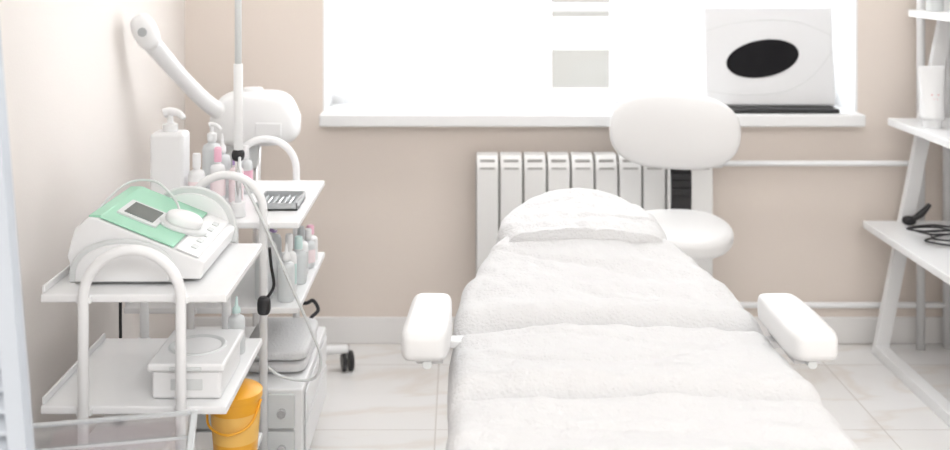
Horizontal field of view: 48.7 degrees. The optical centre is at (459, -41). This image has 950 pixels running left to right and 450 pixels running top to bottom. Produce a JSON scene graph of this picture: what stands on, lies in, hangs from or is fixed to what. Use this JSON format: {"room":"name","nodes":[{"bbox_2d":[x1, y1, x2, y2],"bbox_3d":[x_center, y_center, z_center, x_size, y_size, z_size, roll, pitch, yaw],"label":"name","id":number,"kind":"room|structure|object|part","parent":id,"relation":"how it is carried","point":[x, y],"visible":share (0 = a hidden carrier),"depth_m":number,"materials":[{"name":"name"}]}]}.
{"room":"beauty treatment room","nodes":[
{"label":"beauty treatment room","id":0,"kind":"room"},
{"bbox_2d":[0,0,184,449],"bbox_3d":[-1.200,0.180,1.200,0.200,2.700,6.000,0,0,0],"label":"wall","id":1,"kind":"structure","parent":0,"point":[85,102],"depth_m":2.95,"materials":[{"name":"paint"}]},
{"bbox_2d":[185,0,942,316],"bbox_3d":[0.625,0.180,4.350,3.850,2.700,0.300,0,0,0],"label":"wall","id":2,"kind":"structure","parent":0,"point":[393,217],"depth_m":4.20,"materials":[{"name":"beige paint"}]},
{"bbox_2d":[332,0,622,103],"bbox_3d":[0.521,-0.089,4.455,2.138,1.461,0.060,0,0,0],"label":"frame","id":3,"kind":"object","parent":2,"relation":"attached to","point":[556,98],"visible":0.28,"depth_m":4.42,"materials":[{"name":"white plastic"}]},
{"bbox_2d":[194,317,942,343],"bbox_3d":[0.625,1.478,4.192,3.450,0.105,0.016,0,0,0],"label":"baseboard","id":4,"kind":"structure","parent":2,"relation":"attached to","point":[339,330],"depth_m":4.18,"materials":[{"name":"white"}]},
{"bbox_2d":[332,0,836,98],"bbox_3d":[0.521,-0.115,4.388,2.118,1.392,0.065,0,0,0],"label":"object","id":5,"kind":"object","parent":2,"relation":"attached to","point":[382,49],"visible":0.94,"depth_m":4.40,"materials":[{"name":"fabric"}]},
{"bbox_2d":[323,0,856,110],"bbox_3d":[0.521,-0.107,4.313,2.138,1.425,0.224,0,0,0],"label":"lining","id":6,"kind":"object","parent":2,"relation":"attached to","point":[846,9],"visible":1,"depth_m":4.29,"materials":[{"name":"white plastic"}]},
{"bbox_2d":[319,104,865,126],"bbox_3d":[0.519,0.630,4.268,2.142,0.048,0.315,0,0,0],"label":"window sill","id":7,"kind":"structure","parent":2,"relation":"attached to","point":[336,115],"depth_m":4.11,"materials":[{"name":"white plastic"}]},
{"bbox_2d":[702,7,839,112],"bbox_3d":[1.245,0.397,4.255,0.524,0.417,0.230,0,0,0],"label":"uv sterilizer","id":8,"kind":"object","parent":7,"relation":"on","point":[756,59],"visible":0.95,"depth_m":4.22,"materials":[{"name":"white plastic"}]},
{"bbox_2d":[476,152,712,276],"bbox_3d":[0.520,1.042,4.125,0.916,0.576,0.151,0,0,0],"label":"radiator","id":9,"kind":"object","parent":2,"relation":"attached to","point":[504,184],"visible":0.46,"depth_m":4.05,"materials":[{"name":"white metal"}]},
{"bbox_2d":[480,159,494,169],"bbox_3d":[0.106,0.790,4.062,0.056,0.035,0.026,0,0,0],"label":"vent","id":10,"kind":"object","parent":9,"relation":"attached to","point":[485,164],"depth_m":4.06,"materials":[{"name":"grey metal"}]},
{"bbox_2d":[504,159,518,169],"bbox_3d":[0.198,0.790,4.062,0.056,0.035,0.026,0,0,0],"label":"vent","id":11,"kind":"object","parent":9,"relation":"attached to","point":[509,164],"depth_m":4.06,"materials":[{"name":"grey metal"}]},
{"bbox_2d":[528,159,541,169],"bbox_3d":[0.290,0.790,4.062,0.056,0.035,0.026,0,0,0],"label":"vent","id":12,"kind":"object","parent":9,"relation":"attached to","point":[533,164],"depth_m":4.06,"materials":[{"name":"grey metal"}]},
{"bbox_2d":[551,159,565,169],"bbox_3d":[0.382,0.790,4.062,0.056,0.035,0.026,0,0,0],"label":"vent","id":13,"kind":"object","parent":9,"relation":"attached to","point":[556,164],"depth_m":4.06,"materials":[{"name":"grey metal"}]},
{"bbox_2d":[575,159,589,169],"bbox_3d":[0.474,0.790,4.062,0.056,0.035,0.026,0,0,0],"label":"vent","id":14,"kind":"object","parent":9,"relation":"attached to","point":[580,164],"depth_m":4.06,"materials":[{"name":"grey metal"}]},
{"bbox_2d":[599,159,613,169],"bbox_3d":[0.566,0.790,4.062,0.056,0.035,0.026,0,0,0],"label":"vent","id":15,"kind":"object","parent":9,"relation":"attached to","point":[604,164],"depth_m":4.06,"materials":[{"name":"grey metal"}]},
{"bbox_2d":[623,159,637,169],"bbox_3d":[0.658,0.790,4.062,0.056,0.035,0.026,0,0,0],"label":"vent","id":16,"kind":"object","parent":9,"relation":"attached to","point":[627,165],"depth_m":4.06,"materials":[{"name":"grey metal"}]},
{"bbox_2d":[647,168,661,169],"bbox_3d":[0.750,0.790,4.062,0.056,0.035,0.026,0,0,0],"label":"vent","id":17,"kind":"object","parent":9,"relation":"attached to","point":[647,168],"depth_m":4.05,"materials":[{"name":"grey metal"}]},
{"bbox_2d":[713,0,949,349],"bbox_3d":[1.641,0.180,4.131,1.317,2.700,0.049,0,0,0],"label":"pipe","id":18,"kind":"object","parent":2,"relation":"attached to","point":[920,304],"visible":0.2,"depth_m":4.12,"materials":[{"name":"white metal"}]},
{"bbox_2d":[309,344,949,449],"bbox_3d":[0.625,1.580,1.250,3.850,0.100,6.500,0,0,0],"label":"floor","id":19,"kind":"structure","parent":0,"point":[389,401],"depth_m":3.64,"materials":[{"name":"tile"}]},
{"bbox_2d":[0,32,34,449],"bbox_3d":[-0.860,0.655,1.615,0.526,1.750,0.030,0,0,0],"label":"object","id":20,"kind":"object","parent":19,"relation":"on","point":[16,424],"visible":1,"depth_m":1.60,"materials":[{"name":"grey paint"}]},
{"bbox_2d":[41,243,261,449],"bbox_3d":[-0.700,1.068,2.453,0.400,0.924,0.497,0,0,0],"label":"trolley","id":21,"kind":"object","parent":19,"relation":"on","point":[110,376],"visible":0.66,"depth_m":2.29,"materials":[{"name":"white metal"}]},
{"bbox_2d":[119,302,121,337],"bbox_3d":[-0.923,1.143,2.720,0.130,0.828,0.029,0,0,37],"label":"cord","id":22,"kind":"object","parent":21,"relation":"hanging from","point":[120,303],"visible":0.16,"depth_m":2.69,"materials":[{"name":"black plastic"}]},
{"bbox_3d":[-0.699,1.033,2.238,0.231,0.854,0.023,0,0,0],"label":"arch frame","id":23,"kind":"part","parent":21,"relation":"part of","materials":[{"name":"white metal"}]},
{"bbox_2d":[89,414,187,449],"bbox_3d":[-0.760,1.145,2.440,0.200,0.100,0.240,0,0,0],"label":"box","id":24,"kind":"object","parent":21,"relation":"on","point":[143,429],"visible":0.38,"depth_m":2.43,"materials":[{"name":"white plastic"}]},
{"bbox_2d":[41,338,261,413],"bbox_3d":[-0.700,0.966,2.455,0.400,0.018,0.410,0,0,0],"label":"shelf","id":25,"kind":"object","parent":21,"relation":"attached to","point":[120,381],"depth_m":2.36,"materials":[{"name":"white plastic"}]},
{"bbox_2d":[41,243,261,301],"bbox_3d":[-0.700,0.726,2.455,0.400,0.018,0.410,0,0,0],"label":"shelf","id":26,"kind":"object","parent":21,"relation":"attached to","point":[218,283],"depth_m":2.31,"materials":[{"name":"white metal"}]},
{"bbox_2d":[67,179,237,281],"bbox_3d":[-0.725,0.631,2.485,0.330,0.171,0.348,0,0,0],"label":"ultrasound therapy machine","id":27,"kind":"object","parent":21,"relation":"on","point":[191,226],"visible":0.91,"depth_m":2.38,"materials":[{"name":"white plastic"}]},
{"bbox_3d":[-0.717,0.604,2.483,0.165,0.069,0.312,0,0,0],"label":"green panel","id":28,"kind":"part","parent":27,"relation":"part of","materials":[{"name":"green plastic"}]},
{"bbox_3d":[-0.699,1.033,2.672,0.231,0.854,0.023,0,0,0],"label":"arch frame","id":29,"kind":"part","parent":21,"relation":"part of","materials":[{"name":"white metal"}]},
{"bbox_2d":[147,329,243,397],"bbox_3d":[-0.596,0.915,2.385,0.168,0.084,0.226,0,0,0],"label":"box","id":30,"kind":"object","parent":21,"relation":"on","point":[212,355],"visible":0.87,"depth_m":2.30,"materials":[{"name":"white plastic"}]},
{"bbox_3d":[-0.595,0.909,2.280,0.070,0.054,0.015,0,0,0],"label":"handle","id":31,"kind":"part","parent":30,"relation":"part of","materials":[{"name":"white plastic"}]},
{"bbox_3d":[-0.596,0.885,2.388,0.168,0.018,0.221,0,0,0],"label":"lid","id":32,"kind":"part","parent":30,"relation":"part of","materials":[{"name":"white plastic"}]},
{"bbox_2d":[188,432,261,449],"bbox_3d":[-0.700,1.204,2.455,0.400,0.018,0.410,0,0,0],"label":"shelf","id":33,"kind":"object","parent":21,"relation":"attached to","point":[203,440],"depth_m":2.61,"materials":[{"name":"white plastic"}]},
{"bbox_2d":[206,378,262,449],"bbox_3d":[-0.543,1.111,2.537,0.132,0.168,0.136,0,0,0],"label":"bucket","id":34,"kind":"object","parent":21,"relation":"on","point":[238,429],"visible":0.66,"depth_m":2.49,"materials":[{"name":"orange plastic"}]},
{"bbox_3d":[-0.543,1.090,2.503,0.132,0.065,0.068,0,0,0],"label":"handle","id":35,"kind":"part","parent":34,"relation":"part of","materials":[{"name":"orange plastic"}]},
{"bbox_3d":[-0.543,1.042,2.540,0.129,0.030,0.129,0,0,0],"label":"lid","id":36,"kind":"part","parent":34,"relation":"part of","materials":[{"name":"orange plastic"}]},
{"bbox_2d":[228,296,244,354],"bbox_3d":[-0.545,0.888,2.560,0.042,0.137,0.042,0,0,0],"label":"spray bottle","id":37,"kind":"object","parent":21,"relation":"on","point":[237,320],"visible":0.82,"depth_m":2.55,"materials":[{"name":"white plastic"}]},
{"bbox_2d":[257,247,274,314],"bbox_3d":[-0.499,0.827,2.705,0.046,0.174,0.030,0,0,0],"label":"plug","id":38,"kind":"object","parent":21,"relation":"hanging from","point":[264,302],"visible":1,"depth_m":2.70,"materials":[{"name":"black plastic"}]},
{"bbox_3d":[-0.489,0.808,2.703,0.028,0.138,0.013,0,0,0],"label":"cord","id":39,"kind":"part","parent":38,"relation":"part of","materials":[{"name":"black plastic"}]},
{"bbox_2d":[124,135,326,449],"bbox_3d":[-0.674,1.052,3.143,0.492,0.956,0.637,0,0,0],"label":"trolley","id":40,"kind":"object","parent":19,"relation":"on","point":[290,411],"visible":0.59,"depth_m":2.90,"materials":[{"name":"white metal"}]},
{"bbox_2d":[150,107,189,193],"bbox_3d":[-0.850,0.574,3.080,0.101,0.285,0.080,0,0,0],"label":"pump bottle","id":41,"kind":"object","parent":40,"relation":"on","point":[169,146],"visible":0.87,"depth_m":3.04,"materials":[{"name":"white plastic"}]},
{"bbox_3d":[-0.836,0.449,3.075,0.077,0.035,0.030,0,0,12],"label":"pump spout","id":42,"kind":"part","parent":41,"relation":"part of","materials":[{"name":"white plastic"}]},
{"bbox_2d":[188,153,204,185],"bbox_3d":[-0.765,0.638,3.050,0.049,0.156,0.049,0,0,0],"label":"lotion bottle","id":43,"kind":"object","parent":40,"relation":"on","point":[195,175],"visible":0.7,"depth_m":3.04,"materials":[{"name":"white plastic"}]},
{"bbox_2d":[202,122,221,188],"bbox_3d":[-0.768,0.610,3.260,0.065,0.213,0.060,0,0,0],"label":"pump bottle","id":44,"kind":"object","parent":40,"relation":"on","point":[208,148],"visible":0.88,"depth_m":3.24,"materials":[{"name":"white plastic"}]},
{"bbox_3d":[-0.759,0.515,3.254,0.052,0.024,0.018,0,0,21],"label":"pump spout","id":45,"kind":"part","parent":44,"relation":"part of","materials":[{"name":"white plastic"}]},
{"bbox_2d":[210,147,225,198],"bbox_3d":[-0.715,0.634,3.100,0.045,0.166,0.045,0,0,0],"label":"lotion bottle","id":46,"kind":"object","parent":40,"relation":"on","point":[219,186],"visible":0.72,"depth_m":3.09,"materials":[{"name":"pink plastic"}]},
{"bbox_2d":[214,134,230,197],"bbox_3d":[-0.720,0.621,3.180,0.050,0.190,0.050,0,0,0],"label":"lotion bottle","id":47,"kind":"object","parent":40,"relation":"on","point":[226,161],"visible":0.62,"depth_m":3.17,"materials":[{"name":"white plastic"}]},
{"bbox_2d":[124,252,324,313],"bbox_3d":[-0.680,0.959,3.145,0.480,0.018,0.550,0,0,0],"label":"shelf","id":48,"kind":"object","parent":40,"relation":"attached to","point":[245,290],"depth_m":2.90,"materials":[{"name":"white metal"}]},
{"bbox_3d":[-0.635,1.017,2.858,0.223,0.886,0.023,0,0,0],"label":"arch frame","id":49,"kind":"part","parent":40,"relation":"part of","materials":[{"name":"white metal"}]},
{"bbox_2d":[229,159,243,201],"bbox_3d":[-0.665,0.643,3.120,0.044,0.147,0.044,0,0,0],"label":"lotion bottle","id":50,"kind":"object","parent":40,"relation":"on","point":[231,182],"visible":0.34,"depth_m":3.10,"materials":[{"name":"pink plastic"}]},
{"bbox_3d":[-0.647,1.295,2.893,0.385,0.200,0.012,0,0,0],"label":"drawer","id":51,"kind":"part","parent":40,"relation":"part of","materials":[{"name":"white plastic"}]},
{"bbox_2d":[241,145,252,193],"bbox_3d":[-0.660,0.643,3.230,0.045,0.147,0.045,0,0,0],"label":"lotion bottle","id":52,"kind":"object","parent":40,"relation":"on","point":[247,165],"visible":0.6,"depth_m":3.22,"materials":[{"name":"white plastic"}]},
{"bbox_3d":[-0.647,1.299,3.150,0.426,0.228,0.500,0,0,0],"label":"drawer","id":53,"kind":"part","parent":40,"relation":"part of","materials":[{"name":"white plastic"}]},
{"bbox_2d":[255,254,273,299],"bbox_3d":[-0.550,0.864,2.950,0.052,0.171,0.052,0,0,0],"label":"bottle","id":54,"kind":"object","parent":40,"relation":"on","point":[257,259],"visible":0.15,"depth_m":2.93,"materials":[{"name":"white plastic"}]},
{"bbox_3d":[-0.635,1.017,3.432,0.223,0.886,0.023,0,0,0],"label":"arch frame","id":55,"kind":"part","parent":40,"relation":"part of","materials":[{"name":"white metal"}]},
{"bbox_2d":[268,229,276,285],"bbox_3d":[-0.558,0.857,3.060,0.056,0.185,0.052,0,0,0],"label":"bottle","id":56,"kind":"object","parent":40,"relation":"on","point":[274,257],"visible":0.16,"depth_m":3.05,"materials":[{"name":"white plastic"}]},
{"bbox_2d":[225,180,324,228],"bbox_3d":[-0.680,0.726,3.145,0.480,0.018,0.550,0,0,0],"label":"shelf","id":57,"kind":"object","parent":40,"relation":"attached to","point":[312,188],"depth_m":3.04,"materials":[{"name":"white plastic"}]},
{"bbox_2d":[270,229,281,266],"bbox_3d":[-0.570,0.867,3.200,0.052,0.166,0.052,0,0,0],"label":"bottle","id":58,"kind":"object","parent":40,"relation":"on","point":[276,238],"visible":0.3,"depth_m":3.19,"materials":[{"name":"white plastic"}]},
{"bbox_2d":[231,0,321,381],"bbox_3d":[-0.375,0.374,2.935,0.530,1.549,0.220,0,0,0],"label":"lamp","id":59,"kind":"object","parent":40,"relation":"attached to","point":[238,154],"visible":0.99,"depth_m":2.92,"materials":[{"name":"white metal"}]},
{"bbox_3d":[-0.507,0.845,2.856,0.260,0.608,0.075,0,0,19],"label":"cord","id":60,"kind":"part","parent":59,"relation":"part of","materials":[{"name":"white plastic"}]},
{"bbox_2d":[255,191,304,210],"bbox_3d":[-0.525,0.706,3.080,0.120,0.022,0.160,0,0,0],"label":"tray","id":61,"kind":"object","parent":40,"relation":"on","point":[276,200],"visible":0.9,"depth_m":3.08,"materials":[{"name":"grey metal"}]},
{"bbox_2d":[248,318,317,371],"bbox_3d":[-0.533,1.148,3.140,0.193,0.072,0.300,0,0,0],"label":"folded towel","id":62,"kind":"object","parent":40,"relation":"on","point":[291,345],"visible":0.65,"depth_m":3.06,"materials":[{"name":"white fabric"}]},
{"bbox_2d":[277,243,294,302],"bbox_3d":[-0.485,0.869,2.930,0.048,0.161,0.048,0,0,0],"label":"bottle","id":63,"kind":"object","parent":40,"relation":"on","point":[284,292],"visible":0.97,"depth_m":2.91,"materials":[{"name":"white plastic"}]},
{"bbox_2d":[281,233,296,291],"bbox_3d":[-0.490,0.867,3.010,0.045,0.166,0.045,0,0,0],"label":"bottle","id":64,"kind":"object","parent":40,"relation":"on","point":[289,236],"visible":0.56,"depth_m":3.00,"materials":[{"name":"white plastic"}]},
{"bbox_2d":[294,235,306,284],"bbox_3d":[-0.475,0.881,3.090,0.048,0.138,0.048,0,0,0],"label":"bottle","id":65,"kind":"object","parent":40,"relation":"on","point":[301,254],"visible":0.8,"depth_m":3.08,"materials":[{"name":"white plastic"}]},
{"bbox_2d":[294,226,307,274],"bbox_3d":[-0.480,0.876,3.170,0.045,0.147,0.045,0,0,0],"label":"bottle","id":66,"kind":"object","parent":40,"relation":"on","point":[301,230],"visible":0.31,"depth_m":3.16,"materials":[{"name":"white plastic"}]},
{"bbox_2d":[305,228,314,268],"bbox_3d":[-0.470,0.890,3.250,0.045,0.119,0.045,0,0,0],"label":"bottle","id":67,"kind":"object","parent":40,"relation":"on","point":[308,231],"visible":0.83,"depth_m":3.24,"materials":[{"name":"white plastic"}]},
{"bbox_2d":[304,224,317,259],"bbox_3d":[-0.475,0.895,3.330,0.048,0.109,0.048,0,0,0],"label":"bottle","id":68,"kind":"object","parent":40,"relation":"on","point":[314,238],"visible":0.41,"depth_m":3.32,"materials":[{"name":"white plastic"}]},
{"bbox_2d":[303,299,319,317],"bbox_3d":[-0.524,1.134,3.345,0.160,0.100,0.082,0,0,0],"label":"power cable","id":69,"kind":"object","parent":40,"relation":"on","point":[309,301],"visible":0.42,"depth_m":3.34,"materials":[{"name":"black plastic"}]},
{"bbox_3d":[-0.430,1.298,3.150,0.005,0.185,0.440,0,0,0],"label":"drawer panel","id":70,"kind":"part","parent":40,"relation":"part of","materials":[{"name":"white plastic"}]},
{"bbox_2d":[130,13,354,370],"bbox_3d":[-0.736,0.852,3.783,0.715,1.356,0.801,0,0,0],"label":"steamer","id":71,"kind":"object","parent":19,"relation":"on","point":[268,112],"visible":0.42,"depth_m":3.68,"materials":[{"name":"white plastic"}]},
{"bbox_3d":[-0.923,0.415,3.596,0.078,0.345,0.394,0,0,36],"label":"steam arm","id":72,"kind":"part","parent":71,"relation":"part of","materials":[{"name":"white plastic"}]},
{"bbox_2d":[225,145,258,167],"bbox_3d":[-0.785,0.695,3.780,0.120,0.100,0.120,0,0,0],"label":"knob","id":73,"kind":"object","parent":71,"relation":"on","point":[254,150],"depth_m":3.74,"materials":[{"name":"black plastic"}]},
{"bbox_3d":[-0.745,0.468,3.780,0.070,0.018,0.070,0,0,0],"label":"knob","id":74,"kind":"part","parent":71,"relation":"part of","materials":[{"name":"white plastic"}]},
{"bbox_3d":[-0.670,0.593,3.670,0.090,0.045,0.008,0,0,0],"label":"control panel","id":75,"kind":"part","parent":71,"relation":"part of","materials":[{"name":"white plastic"}]},
{"bbox_3d":[-0.577,1.442,3.857,0.337,0.050,0.044,0,0,-20],"label":"leg","id":76,"kind":"part","parent":71,"relation":"part of","materials":[{"name":"white metal"}]},
{"bbox_2d":[401,187,859,449],"bbox_3d":[0.345,1.121,2.265,0.946,0.818,2.130,0,0,0],"label":"bed","id":77,"kind":"object","parent":19,"relation":"on","point":[582,326],"visible":1,"depth_m":2.30,"materials":[{"name":"white fabric"}]},
{"bbox_3d":[-0.066,0.871,2.380,0.060,0.014,0.200,0,0,0],"label":"armrest plate","id":78,"kind":"part","parent":77,"relation":"part of","materials":[{"name":"white"}]},
{"bbox_2d":[496,187,666,243],"bbox_3d":[0.354,0.788,3.140,0.497,0.152,0.380,0,0,0],"label":"pillow","id":79,"kind":"object","parent":77,"relation":"on","point":[572,214],"depth_m":3.03,"materials":[{"name":"white fabric"}]},
{"bbox_3d":[0.755,0.871,2.380,0.060,0.014,0.200,0,0,0],"label":"armrest plate","id":80,"kind":"part","parent":77,"relation":"part of","materials":[{"name":"white leather"}]},
{"bbox_2d":[610,91,740,260],"bbox_3d":[0.750,1.003,3.623,0.522,1.054,0.505,0,0,0],"label":"stool","id":81,"kind":"object","parent":19,"relation":"on","point":[681,133],"visible":0.56,"depth_m":3.75,"materials":[{"name":"white leather"}]},
{"bbox_3d":[0.768,0.617,3.790,0.468,0.281,0.119,0,0,0],"label":"backrest","id":82,"kind":"part","parent":81,"relation":"part of","materials":[{"name":"white leather"}]},
{"bbox_3d":[0.750,0.940,3.600,0.354,0.112,0.380,0,0,0],"label":"seat","id":83,"kind":"part","parent":81,"relation":"part of","materials":[{"name":"white leather"}]},
{"bbox_2d":[863,0,949,426],"bbox_3d":[1.916,0.555,3.610,0.697,1.950,0.960,0,0,0],"label":"ladder shelf","id":84,"kind":"object","parent":19,"relation":"on","point":[935,259],"depth_m":3.96,"materials":[{"name":"white wood"}]},
{"bbox_3d":[1.904,1.029,3.610,0.672,0.028,0.960,0,0,0],"label":"shelf","id":85,"kind":"part","parent":84,"relation":"part of","materials":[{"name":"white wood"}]},
{"bbox_3d":[1.932,1.510,3.620,0.660,0.040,0.880,0,0,0],"label":"floor rail","id":86,"kind":"part","parent":84,"relation":"part of","materials":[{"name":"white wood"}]},
{"bbox_2d":[902,203,931,224],"bbox_3d":[1.746,0.970,4.016,0.104,0.089,0.037,0,0,8],"label":"probe","id":87,"kind":"object","parent":84,"relation":"on","point":[908,220],"visible":1,"depth_m":4.00,"materials":[{"name":"black plastic"}]},
{"bbox_3d":[1.756,0.967,4.011,0.085,0.083,0.026,0,0,11],"label":"handle","id":88,"kind":"part","parent":87,"relation":"part of","materials":[{"name":"black plastic"}]},
{"bbox_3d":[1.933,0.629,3.610,0.535,0.028,0.960,0,0,0],"label":"shelf","id":89,"kind":"part","parent":84,"relation":"part of","materials":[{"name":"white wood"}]},
{"bbox_3d":[1.743,0.985,3.780,0.263,0.054,0.187,0,0,0],"label":"black cable coil","id":90,"kind":"part","parent":84,"relation":"part of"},
{"bbox_3d":[1.952,0.207,3.610,0.415,0.028,0.960,0,0,0],"label":"shelf","id":91,"kind":"part","parent":84,"relation":"part of","materials":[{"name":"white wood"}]},
{"bbox_2d":[919,66,944,128],"bbox_3d":[1.735,0.502,3.860,0.087,0.225,0.088,0,0,40],"label":"tube","id":92,"kind":"object","parent":84,"relation":"on","point":[931,78],"visible":1,"depth_m":3.84,"materials":[{"name":"white plastic"}]},
{"bbox_2d":[926,0,943,10],"bbox_3d":[1.800,0.154,3.980,0.068,0.077,0.068,0,0,0],"label":"jar","id":93,"kind":"object","parent":84,"relation":"on","point":[931,5],"visible":1,"depth_m":3.95,"materials":[{"name":"white plastic"}]},
{"bbox_3d":[-0.660,1.320,1.985,0.460,0.420,0.370,0,0,0],"label":"side table","id":94,"kind":"object","parent":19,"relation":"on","visible":0},
{"bbox_2d":[33,410,197,449],"bbox_3d":[-0.685,1.016,1.990,0.354,0.187,0.268,0,0,-11],"label":"rail","id":95,"kind":"object","parent":94,"relation":"on","point":[193,420],"visible":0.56,"depth_m":2.11,"materials":[{"name":"white plastic"}]},
{"label":"outside","id":96,"kind":"structure","parent":0,"visible":0},
{"bbox_3d":[0.000,7.635,32.300,80.000,0.190,55.400,0,0,0],"label":"ground","id":97,"kind":"structure","parent":96,"visible":0},
{"bbox_2d":[551,0,610,92],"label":"window","id":98,"kind":"structure","parent":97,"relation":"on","point":[580,29],"depth_m":10.14,"materials":[{"name":"white glass"}]}
]}

